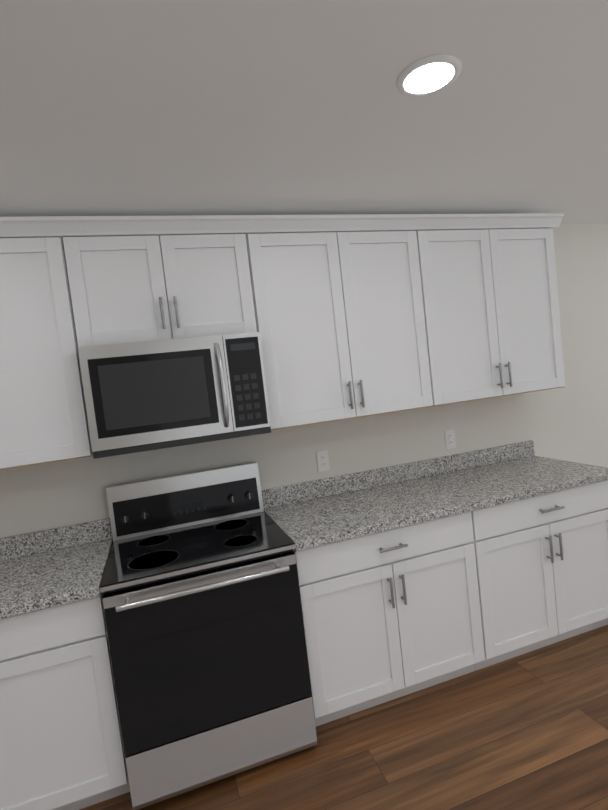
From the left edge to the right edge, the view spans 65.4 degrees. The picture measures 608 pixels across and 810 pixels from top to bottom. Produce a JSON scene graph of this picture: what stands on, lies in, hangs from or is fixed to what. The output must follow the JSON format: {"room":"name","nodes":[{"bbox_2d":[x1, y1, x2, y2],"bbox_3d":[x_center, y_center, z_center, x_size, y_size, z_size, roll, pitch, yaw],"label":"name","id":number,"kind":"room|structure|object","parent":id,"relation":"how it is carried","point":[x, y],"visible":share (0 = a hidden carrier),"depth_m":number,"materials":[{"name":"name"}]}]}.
{"room":"kitchen","nodes":[
{"label":"kitchen","id":0,"kind":"room"},
{"bbox_2d":[0,223,607,537],"bbox_3d":[1.025,0.095,3.055,7.940,2.430,0.120,-8,4,-17],"label":"wall","id":1,"kind":"structure","parent":0,"point":[568,421],"depth_m":2.88,"materials":[{"name":"white paint"}]},
{"bbox_2d":[0,237,92,469],"bbox_3d":[-1.432,-0.190,2.010,0.896,0.936,0.363,-8,4,-17],"label":"upper cabinet","id":2,"kind":"object","parent":1,"relation":"attached to","point":[43,416],"visible":0.88,"depth_m":1.97,"materials":[{"name":"white wood"}]},
{"bbox_2d":[62,234,256,346],"bbox_3d":[-0.660,-0.526,2.248,0.787,0.471,0.363,-8,4,-17],"label":"upper cabinet","id":3,"kind":"object","parent":1,"relation":"attached to","point":[126,289],"visible":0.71,"depth_m":2.10,"materials":[{"name":"white wood"}]},
{"bbox_2d":[77,332,270,458],"bbox_3d":[-0.591,-0.059,2.225,0.763,0.465,0.470,-8,4,-17],"label":"microwave","id":4,"kind":"object","parent":3,"relation":"attached to","point":[142,396],"visible":1,"depth_m":2.05,"materials":[{"name":"silver metal"}]},
{"bbox_2d":[316,450,329,471],"bbox_3d":[0.110,0.321,2.702,0.070,0.115,0.008,-8,4,-17],"label":"electrical outlet","id":5,"kind":"object","parent":1,"relation":"attached to","point":[323,460],"visible":1,"depth_m":2.70,"materials":[{"name":"white plastic"}]},
{"bbox_2d":[246,231,432,429],"bbox_3d":[0.172,-0.403,2.516,0.910,0.936,0.363,-8,4,-17],"label":"upper cabinet","id":6,"kind":"object","parent":1,"relation":"attached to","point":[340,322],"visible":0.88,"depth_m":2.37,"materials":[{"name":"white wood"}]},
{"bbox_2d":[0,213,563,237],"bbox_3d":[-0.608,-0.804,2.255,4.353,0.066,0.368,-8,4,-17],"label":"crown molding","id":7,"kind":"structure","parent":6,"relation":"on","point":[52,226],"depth_m":2.20,"materials":[{"name":"white wood"}]},
{"bbox_2d":[444,429,455,448],"bbox_3d":[0.914,0.214,2.955,0.070,0.115,0.008,-8,4,-17],"label":"electrical outlet","id":8,"kind":"object","parent":1,"relation":"attached to","point":[450,442],"visible":1,"depth_m":2.95,"materials":[{"name":"white plastic"}]},
{"bbox_2d":[416,228,564,405],"bbox_3d":[1.034,-0.517,2.788,0.908,0.936,0.363,-8,4,-17],"label":"upper cabinet","id":9,"kind":"object","parent":1,"relation":"attached to","point":[491,312],"visible":0.96,"depth_m":2.64,"materials":[{"name":"white wood"}]},
{"bbox_2d":[0,0,607,223],"bbox_3d":[1.665,-1.128,0.980,8.220,0.100,4.406,-8,4,-17],"label":"ceiling","id":10,"kind":"structure","parent":0,"point":[190,107],"depth_m":1.47,"materials":[{"name":"white paint"}]},
{"bbox_2d":[396,54,461,95],"bbox_3d":[0.361,-0.948,1.370,0.184,0.009,0.184,-8,4,-17],"label":"recessed light","id":11,"kind":"object","parent":10,"relation":"in","point":[428,75],"visible":1,"depth_m":1.35,"materials":[{"name":"white plastic"}]},
{"bbox_2d":[79,625,607,809],"bbox_3d":[1.949,1.372,1.131,8.220,0.080,4.406,-8,4,-17],"label":"floor","id":12,"kind":"structure","parent":0,"point":[527,731],"depth_m":1.96,"materials":[{"name":"brown wood"}]},
{"bbox_2d":[0,592,129,809],"bbox_3d":[-1.329,1.213,1.951,1.090,0.876,0.604,-8,4,-17],"label":"base cabinet","id":13,"kind":"object","parent":12,"relation":"on","point":[61,744],"visible":0.85,"depth_m":1.75,"materials":[{"name":"white wood"}]},
{"bbox_2d":[0,518,112,618],"bbox_3d":[-1.364,0.707,1.912,1.050,0.140,0.635,-8,4,-17],"label":"countertop","id":14,"kind":"structure","parent":13,"relation":"on","point":[48,568],"depth_m":1.74,"materials":[{"name":"stone"}]},
{"bbox_2d":[99,461,317,809],"bbox_3d":[-0.449,0.948,2.164,0.761,1.178,0.712,-8,4,-17],"label":"range","id":15,"kind":"object","parent":12,"relation":"on","point":[199,587],"visible":1,"depth_m":1.92,"materials":[{"name":"silver metal"}]},
{"bbox_2d":[293,511,484,726],"bbox_3d":[0.350,0.991,2.460,0.906,0.876,0.643,-8,4,-17],"label":"base cabinet","id":16,"kind":"object","parent":12,"relation":"on","point":[390,615],"visible":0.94,"depth_m":2.18,"materials":[{"name":"white wood"}]},
{"bbox_2d":[471,480,607,669],"bbox_3d":[1.222,0.875,2.735,0.934,0.876,0.643,-8,4,-17],"label":"base cabinet","id":17,"kind":"object","parent":12,"relation":"on","point":[542,568],"visible":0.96,"depth_m":2.45,"materials":[{"name":"white wood"}]},
{"bbox_2d":[261,440,607,550],"bbox_3d":[0.740,0.427,2.576,1.854,0.140,0.632,-8,4,-17],"label":"countertop","id":18,"kind":"structure","parent":17,"relation":"on","point":[311,514],"depth_m":2.57,"materials":[{"name":"stone"}]}
]}

